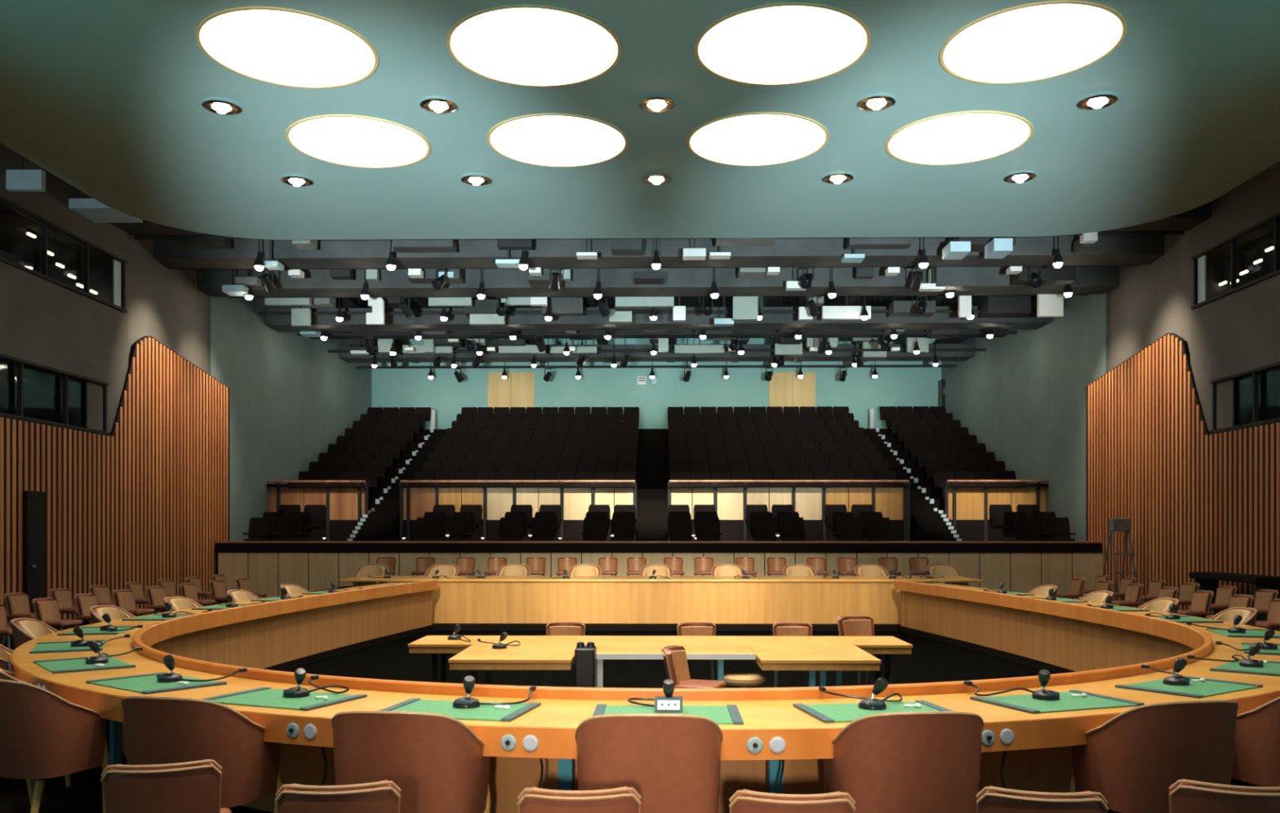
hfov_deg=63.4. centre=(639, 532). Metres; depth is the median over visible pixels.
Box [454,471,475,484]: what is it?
chair
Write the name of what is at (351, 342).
box
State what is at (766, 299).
joist
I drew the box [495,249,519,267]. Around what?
ceiling panel
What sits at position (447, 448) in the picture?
chair
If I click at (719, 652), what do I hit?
work table
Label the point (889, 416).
chair
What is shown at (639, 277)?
box
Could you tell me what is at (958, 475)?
chair
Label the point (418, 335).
hanging lamp
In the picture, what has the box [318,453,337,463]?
chair
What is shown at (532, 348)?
ceiling panel
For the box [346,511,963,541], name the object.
stairs
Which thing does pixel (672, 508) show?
chair
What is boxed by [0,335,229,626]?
wall paneling
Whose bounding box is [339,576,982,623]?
desk
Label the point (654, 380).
wall box
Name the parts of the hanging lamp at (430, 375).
lamp shade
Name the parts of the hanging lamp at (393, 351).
lamp shade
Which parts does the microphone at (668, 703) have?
plate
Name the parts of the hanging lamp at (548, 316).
lamp shade, bulb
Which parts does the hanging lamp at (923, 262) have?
bulb, lamp shade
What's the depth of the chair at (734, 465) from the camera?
32.70 m
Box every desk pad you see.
[29,640,105,653]
[33,656,135,673]
[57,626,136,635]
[85,672,226,694]
[121,613,192,621]
[191,604,245,609]
[201,687,367,711]
[250,596,297,601]
[302,591,342,594]
[378,697,541,721]
[592,704,743,724]
[792,700,954,723]
[969,689,1144,714]
[992,591,1035,595]
[1039,598,1088,602]
[1093,605,1150,611]
[1115,675,1262,698]
[1151,615,1223,622]
[1205,628,1279,638]
[1209,658,1279,676]
[1241,643,1279,655]
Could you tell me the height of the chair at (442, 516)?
1.060 m
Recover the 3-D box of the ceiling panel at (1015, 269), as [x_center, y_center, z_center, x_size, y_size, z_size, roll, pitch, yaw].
[8.528,-7.140,23.626,0.263,2.420,0.300,0,0,1]
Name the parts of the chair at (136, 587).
backrest, seat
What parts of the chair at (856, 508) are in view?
backrest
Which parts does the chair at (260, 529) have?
seat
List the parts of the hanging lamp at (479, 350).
lamp shade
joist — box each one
[334,297,419,363]
[409,297,483,363]
[495,297,546,362]
[583,297,610,362]
[666,296,681,362]
[730,296,769,362]
[795,296,858,362]
[879,295,946,343]
[923,295,1036,361]
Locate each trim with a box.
[309,586,351,592]
[346,426,961,541]
[834,552,1086,553]
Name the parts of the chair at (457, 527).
seat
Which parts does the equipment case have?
knob, knob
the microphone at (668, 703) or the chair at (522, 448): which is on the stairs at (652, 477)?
the chair at (522, 448)
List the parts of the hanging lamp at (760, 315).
lamp shade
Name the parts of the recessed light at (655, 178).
bulb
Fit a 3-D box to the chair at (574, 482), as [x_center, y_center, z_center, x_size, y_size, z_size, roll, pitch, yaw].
[-1.691,-1.080,30.716,0.596,0.900,0.555,0,0,1]
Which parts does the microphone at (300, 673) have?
switch panel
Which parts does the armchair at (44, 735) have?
leg, leg, leg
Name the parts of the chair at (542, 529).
seat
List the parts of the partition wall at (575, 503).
post, panel, post, panel, post, panel, post, panel, post, handrail, panel, post, panel, post, panel, post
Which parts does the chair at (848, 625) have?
backrest, leg, leg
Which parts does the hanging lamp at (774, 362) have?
lamp shade, cord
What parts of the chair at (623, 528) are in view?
seat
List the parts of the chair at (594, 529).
seat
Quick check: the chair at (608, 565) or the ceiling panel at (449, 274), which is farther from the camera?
the ceiling panel at (449, 274)
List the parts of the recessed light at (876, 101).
bulb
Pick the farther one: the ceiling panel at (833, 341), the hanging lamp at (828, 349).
the ceiling panel at (833, 341)
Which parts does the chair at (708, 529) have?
seat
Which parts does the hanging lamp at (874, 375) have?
lamp shade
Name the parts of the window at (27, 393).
pane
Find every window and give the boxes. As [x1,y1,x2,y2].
[0,195,127,312]
[0,353,109,435]
[1191,212,1279,309]
[1209,361,1279,433]
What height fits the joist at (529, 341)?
0.380 m
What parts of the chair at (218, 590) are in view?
backrest, seat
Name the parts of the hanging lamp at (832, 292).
lamp shade, bulb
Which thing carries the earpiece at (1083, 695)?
on the desk pad at (1023, 703)
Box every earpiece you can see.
[94,663,104,666]
[177,681,189,685]
[315,695,328,700]
[494,705,510,709]
[904,703,921,707]
[1071,693,1087,697]
[1191,678,1205,681]
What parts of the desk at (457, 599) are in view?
panel, panel, panel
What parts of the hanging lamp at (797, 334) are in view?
lamp shade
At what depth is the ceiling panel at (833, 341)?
33.72 m
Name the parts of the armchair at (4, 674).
leg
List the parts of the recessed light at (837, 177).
bulb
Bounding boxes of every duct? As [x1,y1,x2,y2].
[110,201,1211,235]
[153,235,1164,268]
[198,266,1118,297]
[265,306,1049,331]
[308,329,1008,339]
[339,343,973,362]
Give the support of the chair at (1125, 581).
on the floor at (84, 795)
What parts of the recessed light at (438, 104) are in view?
bulb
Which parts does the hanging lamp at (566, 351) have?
lamp shade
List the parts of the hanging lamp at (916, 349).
lamp shade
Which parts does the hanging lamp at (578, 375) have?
lamp shade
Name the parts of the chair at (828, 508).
seat, backrest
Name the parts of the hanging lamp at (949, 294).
bulb, lamp shade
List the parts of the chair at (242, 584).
backrest, seat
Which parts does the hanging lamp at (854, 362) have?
lamp shade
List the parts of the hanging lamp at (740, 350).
lamp shade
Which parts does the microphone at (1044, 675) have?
switch panel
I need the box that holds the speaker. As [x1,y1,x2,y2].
[937,379,945,406]
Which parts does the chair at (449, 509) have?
backrest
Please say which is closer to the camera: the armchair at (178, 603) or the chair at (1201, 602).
the armchair at (178, 603)
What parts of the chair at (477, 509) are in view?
backrest, seat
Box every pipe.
[134,231,1184,239]
[177,265,1139,270]
[228,293,1088,297]
[258,309,1036,315]
[297,331,1017,336]
[328,348,986,352]
[356,364,956,368]
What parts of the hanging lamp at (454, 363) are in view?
lamp shade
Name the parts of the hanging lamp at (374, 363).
lamp shade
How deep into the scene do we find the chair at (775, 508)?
28.46 m
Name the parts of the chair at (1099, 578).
seat, backrest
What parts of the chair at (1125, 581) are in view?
seat, backrest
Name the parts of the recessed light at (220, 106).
bulb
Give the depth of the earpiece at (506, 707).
5.22 m
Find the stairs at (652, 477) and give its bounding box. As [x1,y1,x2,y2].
[368,428,944,541]
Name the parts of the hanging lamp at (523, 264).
bulb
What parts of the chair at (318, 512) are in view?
backrest, seat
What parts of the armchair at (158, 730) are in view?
leg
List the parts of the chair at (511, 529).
seat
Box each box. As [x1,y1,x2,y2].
[182,239,231,248]
[235,269,261,285]
[292,240,317,249]
[295,297,335,307]
[320,331,348,333]
[329,269,353,279]
[346,297,375,346]
[382,297,405,308]
[391,239,457,252]
[406,268,463,283]
[413,331,448,337]
[433,306,462,347]
[464,298,500,318]
[488,330,516,333]
[491,339,525,346]
[497,238,533,249]
[527,268,562,287]
[542,297,583,315]
[564,330,577,333]
[611,238,642,255]
[614,297,662,313]
[633,267,663,284]
[637,376,646,385]
[644,330,667,332]
[649,337,657,343]
[652,376,657,385]
[694,297,732,338]
[713,296,749,340]
[715,237,777,246]
[737,267,769,277]
[759,296,763,314]
[778,296,801,344]
[778,296,807,334]
[807,296,823,306]
[846,236,911,248]
[852,296,877,342]
[854,266,873,279]
[884,329,904,334]
[888,295,935,316]
[926,299,959,337]
[931,266,977,291]
[947,236,1015,251]
[980,295,1032,317]
[1012,266,1075,285]
[1073,235,1102,252]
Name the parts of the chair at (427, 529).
seat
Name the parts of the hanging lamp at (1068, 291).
lamp shade, bulb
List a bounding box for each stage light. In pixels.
[261,269,277,292]
[364,306,374,352]
[389,353,397,368]
[399,297,413,317]
[431,268,447,290]
[433,353,442,367]
[453,362,463,382]
[465,330,475,351]
[471,297,480,368]
[495,297,506,315]
[534,306,546,351]
[543,338,551,382]
[548,267,560,291]
[576,339,586,366]
[596,296,610,316]
[619,338,629,367]
[682,337,690,382]
[702,296,712,315]
[728,330,738,351]
[764,337,773,381]
[776,296,785,366]
[800,266,813,288]
[808,295,819,316]
[817,303,827,351]
[838,337,846,381]
[855,296,863,366]
[875,295,888,350]
[910,266,923,289]
[915,295,927,315]
[1029,266,1042,288]
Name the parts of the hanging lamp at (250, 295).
lamp shade, bulb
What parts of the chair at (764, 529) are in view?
seat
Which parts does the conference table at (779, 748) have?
leg, cord, cord, leg, leg, cord, cord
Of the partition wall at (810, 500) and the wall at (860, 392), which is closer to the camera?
the partition wall at (810, 500)
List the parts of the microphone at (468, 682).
switch panel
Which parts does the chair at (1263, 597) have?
seat, backrest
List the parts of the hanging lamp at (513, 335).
lamp shade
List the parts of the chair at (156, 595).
seat, backrest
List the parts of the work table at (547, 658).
leg, leg, leg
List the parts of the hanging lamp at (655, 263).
lamp shade, bulb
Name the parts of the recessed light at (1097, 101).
bulb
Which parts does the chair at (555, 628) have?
backrest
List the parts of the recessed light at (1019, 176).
bulb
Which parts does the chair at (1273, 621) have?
seat, backrest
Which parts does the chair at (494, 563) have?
seat, backrest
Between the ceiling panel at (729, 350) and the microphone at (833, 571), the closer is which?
the microphone at (833, 571)
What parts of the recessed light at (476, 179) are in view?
bulb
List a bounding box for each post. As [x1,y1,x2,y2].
[431,409,435,428]
[869,408,873,428]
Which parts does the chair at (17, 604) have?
leg, backrest, seat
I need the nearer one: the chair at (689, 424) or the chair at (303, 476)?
the chair at (303, 476)
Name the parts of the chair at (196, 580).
backrest, seat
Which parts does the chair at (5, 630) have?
backrest, seat, leg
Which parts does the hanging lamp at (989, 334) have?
lamp shade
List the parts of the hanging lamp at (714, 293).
lamp shade, bulb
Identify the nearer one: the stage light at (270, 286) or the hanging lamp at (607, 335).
the stage light at (270, 286)
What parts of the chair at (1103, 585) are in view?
backrest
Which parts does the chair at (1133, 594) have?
seat, backrest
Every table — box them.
[6,579,1279,812]
[408,635,912,684]
[448,644,576,686]
[584,644,755,687]
[748,644,880,687]
[1188,572,1279,631]
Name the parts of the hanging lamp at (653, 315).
bulb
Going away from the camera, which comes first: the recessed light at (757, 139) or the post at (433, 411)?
the recessed light at (757, 139)
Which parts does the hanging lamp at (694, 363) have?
lamp shade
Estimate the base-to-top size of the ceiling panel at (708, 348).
2.347 m
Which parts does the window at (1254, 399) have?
pane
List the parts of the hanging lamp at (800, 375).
lamp shade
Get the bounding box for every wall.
[0,142,208,435]
[208,294,371,541]
[371,337,941,429]
[398,480,636,541]
[667,480,911,541]
[941,291,1107,541]
[1107,160,1279,433]
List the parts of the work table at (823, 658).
leg, leg, leg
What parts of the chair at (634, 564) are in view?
seat, backrest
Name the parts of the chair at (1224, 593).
seat, backrest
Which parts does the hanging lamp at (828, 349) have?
lamp shade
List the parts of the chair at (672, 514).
backrest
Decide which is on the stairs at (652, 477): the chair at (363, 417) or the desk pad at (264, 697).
the chair at (363, 417)
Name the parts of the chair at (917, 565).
seat, backrest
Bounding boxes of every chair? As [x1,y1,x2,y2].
[0,604,13,648]
[1,592,35,645]
[31,597,82,631]
[48,588,91,629]
[73,593,97,626]
[88,584,115,621]
[100,759,231,812]
[111,589,154,616]
[124,582,160,616]
[145,586,166,614]
[156,578,182,613]
[178,582,215,606]
[185,577,216,606]
[208,580,227,605]
[211,574,237,603]
[235,577,266,598]
[243,517,273,541]
[262,511,286,537]
[275,780,400,812]
[278,504,301,517]
[287,482,307,488]
[288,511,312,537]
[297,471,318,484]
[303,504,326,541]
[307,482,325,488]
[308,462,328,473]
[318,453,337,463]
[318,471,337,484]
[327,444,346,454]
[328,482,348,488]
[336,435,354,445]
[337,471,358,484]
[344,428,361,437]
[346,462,366,476]
[348,481,368,496]
[352,421,369,431]
[357,471,377,488]
[360,413,376,425]
[361,428,379,441]
[366,462,386,488]
[367,407,382,415]
[368,421,386,433]
[371,435,389,447]
[374,452,393,479]
[376,413,392,422]
[376,556,396,582]
[378,428,396,438]
[382,407,399,416]
[382,444,400,469]
[386,421,403,435]
[389,435,407,460]
[392,413,408,427]
[395,427,413,452]
[399,407,414,416]
[403,420,419,444]
[408,413,425,436]
[408,482,427,488]
[410,556,435,582]
[411,517,440,541]
[414,407,431,429]
[414,471,435,488]
[422,462,441,473]
[423,511,446,537]
[428,452,447,468]
[428,482,448,488]
[432,504,455,541]
[434,444,453,469]
[435,471,454,484]
[440,435,457,445]
[441,461,460,476]
[441,517,469,541]
[445,427,463,443]
[447,452,466,468]
[448,482,469,488]
[451,420,468,444]
[452,511,475,537]
[453,444,471,454]
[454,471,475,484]
[456,413,472,427]
[456,556,475,575]
[458,435,475,451]
[460,461,479,473]
[460,504,483,541]
[461,407,477,418]
[463,427,480,452]
[466,452,484,466]
[468,420,484,444]
[469,482,489,488]
[471,444,489,457]
[472,413,489,427]
[475,471,494,488]
[476,435,493,446]
[477,407,493,420]
[480,427,497,443]
[480,461,499,478]
[483,556,506,576]
[484,452,503,479]
[485,420,502,435]
[489,413,506,435]
[489,444,507,459]
[490,482,511,488]
[493,407,509,415]
[493,435,511,460]
[495,471,515,484]
[496,517,524,541]
[498,427,515,443]
[499,461,519,473]
[502,420,519,430]
[504,452,523,463]
[504,511,528,537]
[506,413,522,424]
[508,444,526,459]
[510,407,525,420]
[510,504,533,528]
[511,435,529,446]
[511,482,531,488]
[515,427,533,443]
[515,471,534,484]
[517,786,641,812]
[519,420,536,434]
[519,461,538,478]
[523,413,539,422]
[523,452,542,463]
[525,407,542,420]
[525,556,546,576]
[526,444,545,454]
[527,517,555,541]
[529,435,547,450]
[531,482,551,488]
[533,427,551,443]
[534,511,558,537]
[535,471,555,488]
[536,420,553,435]
[538,461,558,478]
[539,413,555,422]
[539,504,562,528]
[542,407,558,415]
[542,452,560,468]
[543,622,585,686]
[545,444,563,456]
[547,435,565,450]
[551,427,568,442]
[552,482,573,488]
[553,420,570,431]
[555,413,572,422]
[555,471,575,484]
[555,556,577,576]
[558,407,574,420]
[558,461,577,474]
[560,452,579,468]
[564,444,582,459]
[566,435,583,446]
[568,427,585,442]
[570,420,586,435]
[573,413,589,427]
[573,482,591,488]
[574,407,590,420]
[575,471,595,479]
[580,452,598,468]
[581,517,608,541]
[582,444,599,459]
[584,435,601,450]
[585,511,608,536]
[586,427,603,442]
[587,420,604,430]
[588,504,611,527]
[589,413,605,427]
[591,406,606,417]
[594,482,613,488]
[595,471,615,488]
[598,556,617,576]
[600,444,618,454]
[602,435,619,450]
[603,427,620,442]
[604,420,621,435]
[605,413,622,427]
[607,406,622,420]
[608,517,635,541]
[612,511,635,533]
[613,504,636,524]
[614,482,633,488]
[616,471,635,479]
[620,435,637,450]
[621,427,638,442]
[622,413,639,426]
[622,420,638,430]
[623,406,639,415]
[626,556,646,576]
[661,644,726,688]
[663,556,684,576]
[666,504,689,524]
[666,511,693,528]
[667,406,683,414]
[667,413,684,422]
[667,420,684,434]
[667,517,692,541]
[668,427,685,437]
[668,435,686,450]
[670,471,689,479]
[671,482,691,488]
[676,622,717,680]
[684,406,699,420]
[684,413,701,426]
[685,420,702,434]
[686,427,703,442]
[687,435,704,450]
[690,471,711,488]
[692,482,712,488]
[692,504,715,527]
[693,511,718,533]
[693,556,713,576]
[695,517,722,541]
[700,406,716,415]
[701,413,718,426]
[702,420,719,430]
[703,427,721,442]
[705,435,723,450]
[706,443,724,454]
[707,452,726,463]
[711,471,731,483]
[712,482,733,488]
[716,406,733,415]
[718,413,734,424]
[720,420,737,430]
[721,427,738,437]
[723,435,741,450]
[725,443,743,459]
[727,452,746,468]
[728,789,856,812]
[729,461,748,473]
[731,471,751,483]
[733,406,749,420]
[733,482,754,488]
[734,556,756,576]
[735,413,751,422]
[737,420,754,435]
[739,427,756,442]
[742,435,759,450]
[744,443,762,459]
[744,504,768,528]
[746,452,765,468]
[748,511,772,537]
[749,461,768,473]
[750,406,766,420]
[751,471,772,488]
[751,517,779,541]
[752,413,768,427]
[755,420,772,435]
[757,427,774,437]
[760,435,777,450]
[763,443,781,454]
[765,452,785,463]
[766,406,782,415]
[766,556,786,576]
[768,413,786,425]
[768,461,788,478]
[771,504,793,519]
[772,420,789,435]
[772,471,792,483]
[772,622,812,687]
[775,427,792,442]
[776,511,799,537]
[778,435,796,450]
[779,517,807,541]
[782,406,799,415]
[782,443,799,454]
[785,452,804,468]
[786,413,803,422]
[789,420,806,435]
[789,461,808,478]
[792,427,810,438]
[793,471,813,483]
[796,435,814,450]
[800,406,816,416]
[800,443,819,459]
[803,413,819,427]
[804,452,823,479]
[805,556,828,576]
[807,420,824,443]
[808,461,828,478]
[810,427,828,442]
[813,471,834,483]
[814,435,833,460]
[816,406,832,420]
[819,443,838,469]
[820,413,836,424]
[823,452,843,468]
[823,504,847,541]
[824,420,841,429]
[828,427,846,438]
[828,461,848,475]
[831,511,854,537]
[832,406,848,420]
[833,435,851,447]
[834,471,854,483]
[836,413,853,422]
[836,556,856,576]
[836,615,891,685]
[838,443,857,453]
[841,420,858,443]
[843,452,862,464]
[846,427,864,442]
[848,461,868,473]
[851,435,870,445]
[851,504,873,541]
[854,471,875,483]
[857,443,875,469]
[859,511,882,537]
[862,452,882,468]
[865,517,894,553]
[868,461,888,473]
[875,471,895,483]
[877,556,901,576]
[880,406,896,428]
[884,413,902,435]
[891,420,908,443]
[896,406,912,414]
[897,427,915,451]
[902,413,919,422]
[903,435,922,460]
[908,419,925,429]
[908,556,928,583]
[910,443,929,469]
[912,406,929,414]
[915,427,933,440]
[917,452,937,479]
[919,413,936,422]
[925,461,945,488]
[928,406,946,415]
[933,471,954,499]
[936,413,953,424]
[942,419,960,429]
[942,480,962,498]
[951,426,968,440]
[954,471,974,483]
[958,435,977,446]
[967,443,986,457]
[974,471,995,483]
[975,452,995,463]
[976,786,1108,812]
[985,461,1005,472]
[988,504,1012,541]
[995,471,1016,483]
[1002,511,1026,537]
[1014,517,1045,553]
[1016,504,1039,517]
[1031,511,1055,537]
[1044,517,1075,553]
[1056,577,1085,599]
[1078,580,1113,599]
[1083,574,1110,593]
[1111,583,1143,607]
[1112,577,1136,608]
[1132,579,1166,607]
[1137,586,1178,608]
[1168,778,1279,812]
[1177,582,1199,609]
[1177,590,1213,617]
[1197,586,1237,617]
[1205,594,1253,618]
[1253,589,1278,631]
[1255,598,1279,630]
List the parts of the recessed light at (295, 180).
bulb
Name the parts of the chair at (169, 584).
backrest, seat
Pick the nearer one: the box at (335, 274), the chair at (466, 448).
the box at (335, 274)
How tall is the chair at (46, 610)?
0.760 m
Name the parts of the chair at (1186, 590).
seat, backrest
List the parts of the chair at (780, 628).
leg, backrest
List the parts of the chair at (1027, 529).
backrest, seat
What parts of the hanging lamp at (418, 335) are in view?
lamp shade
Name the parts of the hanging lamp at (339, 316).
lamp shade, bulb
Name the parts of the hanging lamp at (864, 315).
lamp shade, bulb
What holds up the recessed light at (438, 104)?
in the ceiling at (106, 97)
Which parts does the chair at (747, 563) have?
backrest, seat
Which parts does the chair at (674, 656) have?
backrest, seat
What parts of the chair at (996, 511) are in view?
seat, backrest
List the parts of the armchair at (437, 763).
leg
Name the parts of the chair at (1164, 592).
backrest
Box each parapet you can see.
[215,541,1102,599]
[266,480,368,541]
[944,480,1048,541]
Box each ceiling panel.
[5,155,45,191]
[68,198,142,222]
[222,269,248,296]
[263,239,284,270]
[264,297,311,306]
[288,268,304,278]
[291,306,311,326]
[299,307,320,337]
[350,297,368,355]
[366,269,379,280]
[366,297,384,324]
[377,338,394,353]
[402,345,453,354]
[404,338,414,351]
[408,267,423,278]
[423,338,434,353]
[428,297,472,306]
[437,268,453,278]
[448,306,459,342]
[467,297,485,343]
[469,297,505,325]
[486,297,495,351]
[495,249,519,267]
[498,306,546,354]
[501,297,531,306]
[528,267,542,275]
[530,297,547,306]
[550,339,596,354]
[561,268,570,280]
[568,338,575,351]
[576,238,597,259]
[608,309,631,323]
[615,296,674,307]
[657,337,668,353]
[672,296,685,321]
[674,296,724,354]
[682,238,706,260]
[709,246,730,259]
[713,296,733,326]
[728,296,736,351]
[733,296,758,320]
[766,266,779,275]
[774,296,802,355]
[785,267,806,290]
[798,296,812,320]
[806,304,837,347]
[808,337,817,351]
[821,296,871,319]
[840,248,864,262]
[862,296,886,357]
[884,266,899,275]
[890,295,899,351]
[906,295,928,353]
[919,266,945,291]
[928,268,932,283]
[942,236,970,259]
[958,295,971,318]
[984,236,1013,258]
[1005,265,1022,274]
[1036,293,1063,317]
[1080,231,1097,243]
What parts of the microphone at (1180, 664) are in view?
switch panel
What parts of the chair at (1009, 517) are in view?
seat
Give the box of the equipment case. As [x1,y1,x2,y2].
[574,641,596,687]
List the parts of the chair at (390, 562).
backrest, seat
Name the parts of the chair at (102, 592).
backrest, seat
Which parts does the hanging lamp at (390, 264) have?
lamp shade, cord, bulb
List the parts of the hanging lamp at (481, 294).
lamp shade, bulb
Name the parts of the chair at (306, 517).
seat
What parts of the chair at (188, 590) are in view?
backrest, seat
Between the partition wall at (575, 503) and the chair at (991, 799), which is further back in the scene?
the partition wall at (575, 503)
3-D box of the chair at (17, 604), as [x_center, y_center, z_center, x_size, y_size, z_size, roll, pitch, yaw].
[-9.073,1.273,15.292,0.526,0.760,0.437,0,0,8]
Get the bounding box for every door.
[22,490,45,619]
[487,372,534,413]
[768,372,815,413]
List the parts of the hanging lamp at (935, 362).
lamp shade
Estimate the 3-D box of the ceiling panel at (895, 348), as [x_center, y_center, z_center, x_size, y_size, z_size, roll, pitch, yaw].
[8.271,-7.120,33.581,0.251,2.460,0.200,0,0,1]
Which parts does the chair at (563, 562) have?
seat, backrest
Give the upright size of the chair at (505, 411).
0.900 m
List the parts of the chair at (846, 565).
seat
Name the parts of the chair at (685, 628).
backrest, seat, leg, leg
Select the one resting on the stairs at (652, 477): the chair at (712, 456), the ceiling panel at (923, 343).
the chair at (712, 456)
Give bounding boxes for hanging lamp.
[244,269,253,299]
[253,239,265,271]
[320,330,328,340]
[334,297,343,321]
[360,269,369,299]
[371,346,377,367]
[385,239,396,270]
[389,337,396,355]
[414,306,422,339]
[427,362,433,378]
[439,306,448,320]
[450,306,457,367]
[475,298,483,355]
[476,268,485,298]
[501,368,507,378]
[509,306,516,339]
[518,248,528,270]
[530,355,537,367]
[544,297,552,320]
[563,336,569,355]
[575,339,581,378]
[592,268,602,298]
[604,297,611,339]
[610,355,617,367]
[648,306,657,320]
[648,368,654,378]
[650,238,662,269]
[650,336,657,354]
[690,296,697,366]
[698,329,706,338]
[710,267,719,298]
[723,340,728,378]
[737,336,744,354]
[757,296,763,319]
[771,296,777,366]
[794,296,802,338]
[797,361,803,377]
[825,296,832,354]
[827,267,836,297]
[851,300,856,366]
[860,296,868,319]
[871,361,877,377]
[889,295,897,338]
[912,295,919,354]
[918,236,928,268]
[932,305,938,366]
[945,290,955,297]
[967,306,974,319]
[986,295,994,337]
[1052,235,1063,267]
[1062,266,1073,297]
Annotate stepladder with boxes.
[1102,518,1137,600]
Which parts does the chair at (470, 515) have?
seat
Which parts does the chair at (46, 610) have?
backrest, seat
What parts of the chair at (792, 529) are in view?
seat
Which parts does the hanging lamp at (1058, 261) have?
lamp shade, cord, bulb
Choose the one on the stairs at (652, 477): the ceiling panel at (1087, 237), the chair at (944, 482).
the chair at (944, 482)
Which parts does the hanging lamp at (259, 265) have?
bulb, lamp shade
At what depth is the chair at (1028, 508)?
28.37 m
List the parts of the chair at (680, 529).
seat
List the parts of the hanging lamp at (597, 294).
lamp shade, bulb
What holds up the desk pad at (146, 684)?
on the conference table at (779, 748)
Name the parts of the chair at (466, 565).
seat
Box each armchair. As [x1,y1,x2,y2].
[0,644,13,671]
[0,668,71,786]
[0,679,110,812]
[10,617,58,648]
[89,604,135,624]
[120,696,282,812]
[164,596,202,612]
[226,589,260,603]
[280,584,309,595]
[331,711,490,812]
[351,564,388,587]
[423,564,459,576]
[495,564,530,576]
[567,564,601,576]
[574,713,723,812]
[639,564,673,576]
[711,564,745,576]
[782,564,817,576]
[823,711,983,812]
[854,564,889,576]
[926,564,963,583]
[1026,585,1057,596]
[1069,699,1239,812]
[1078,591,1113,604]
[1138,597,1178,613]
[1208,607,1257,626]
[1231,696,1279,786]
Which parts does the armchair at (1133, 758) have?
leg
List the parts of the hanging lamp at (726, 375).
lamp shade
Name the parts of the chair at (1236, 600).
backrest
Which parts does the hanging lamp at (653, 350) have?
lamp shade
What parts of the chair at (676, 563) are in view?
backrest, seat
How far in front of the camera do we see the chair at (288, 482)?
31.01 m
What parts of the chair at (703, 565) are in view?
seat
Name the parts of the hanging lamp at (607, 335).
lamp shade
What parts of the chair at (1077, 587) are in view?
seat, backrest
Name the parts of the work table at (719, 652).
leg, leg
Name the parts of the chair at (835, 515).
seat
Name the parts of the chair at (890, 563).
backrest, seat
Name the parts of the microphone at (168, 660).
switch panel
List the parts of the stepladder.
leg, rail, leg, rail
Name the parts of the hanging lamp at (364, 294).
lamp shade, cord, bulb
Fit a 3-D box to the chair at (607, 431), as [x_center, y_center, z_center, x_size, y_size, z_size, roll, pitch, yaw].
[-0.989,-3.252,36.406,0.596,0.900,0.555,0,0,1]
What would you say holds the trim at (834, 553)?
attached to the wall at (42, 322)
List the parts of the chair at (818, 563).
backrest, seat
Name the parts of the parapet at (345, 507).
panel, post, panel, handrail, post, panel, post, panel, post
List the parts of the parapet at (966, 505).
post, panel, post, panel, post, handrail, panel, post, panel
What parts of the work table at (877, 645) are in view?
leg, leg, leg, leg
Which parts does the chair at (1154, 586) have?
seat, backrest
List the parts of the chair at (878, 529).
backrest, seat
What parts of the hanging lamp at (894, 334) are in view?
lamp shade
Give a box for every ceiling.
[0,0,1279,239]
[347,295,973,307]
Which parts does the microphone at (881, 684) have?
switch panel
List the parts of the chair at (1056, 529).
backrest, seat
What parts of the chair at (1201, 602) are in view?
seat, backrest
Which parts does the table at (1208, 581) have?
leg, seat, leg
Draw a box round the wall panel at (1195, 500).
[1086,333,1279,613]
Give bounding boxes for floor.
[0,600,1262,812]
[282,630,1055,688]
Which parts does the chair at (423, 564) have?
seat, backrest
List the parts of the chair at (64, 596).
backrest, seat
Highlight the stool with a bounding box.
[723,671,765,688]
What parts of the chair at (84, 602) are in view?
seat, backrest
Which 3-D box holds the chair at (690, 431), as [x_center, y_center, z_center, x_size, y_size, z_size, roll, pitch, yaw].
[1.929,-3.252,36.363,0.605,0.900,0.555,0,0,1]
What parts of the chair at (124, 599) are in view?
backrest, seat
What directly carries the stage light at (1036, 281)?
hanging from the pipe at (993, 265)
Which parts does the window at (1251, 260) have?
pane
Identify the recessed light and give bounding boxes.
[195,6,378,88]
[201,98,240,115]
[280,174,312,186]
[285,114,431,168]
[419,97,457,113]
[446,4,621,87]
[461,173,491,185]
[487,113,627,167]
[638,95,675,112]
[641,173,671,184]
[687,111,828,166]
[694,2,871,85]
[822,172,853,183]
[857,93,895,111]
[885,111,1033,165]
[939,0,1126,84]
[1004,171,1036,182]
[1077,93,1118,109]
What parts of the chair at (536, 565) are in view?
backrest, seat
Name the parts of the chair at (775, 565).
seat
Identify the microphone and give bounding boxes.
[71,626,129,646]
[84,640,142,664]
[99,613,142,631]
[155,654,247,682]
[161,601,212,617]
[225,594,266,607]
[280,587,302,599]
[283,667,349,697]
[328,582,362,592]
[368,569,391,577]
[431,569,448,578]
[447,623,471,641]
[453,675,536,708]
[467,569,487,578]
[477,631,520,648]
[550,569,569,578]
[627,679,682,712]
[648,569,669,578]
[733,569,756,578]
[818,677,902,710]
[822,569,839,578]
[888,569,911,578]
[920,569,944,578]
[964,669,1059,700]
[982,582,1007,593]
[1016,587,1056,600]
[1087,595,1113,608]
[1141,657,1190,685]
[1144,603,1181,619]
[1186,614,1245,633]
[1186,642,1263,667]
[1215,628,1277,650]
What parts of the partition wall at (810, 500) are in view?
post, panel, post, panel, post, panel, handrail, post, panel, post, panel, post, panel, post, post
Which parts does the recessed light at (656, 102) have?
bulb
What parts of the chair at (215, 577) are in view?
backrest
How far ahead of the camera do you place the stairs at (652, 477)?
34.16 m

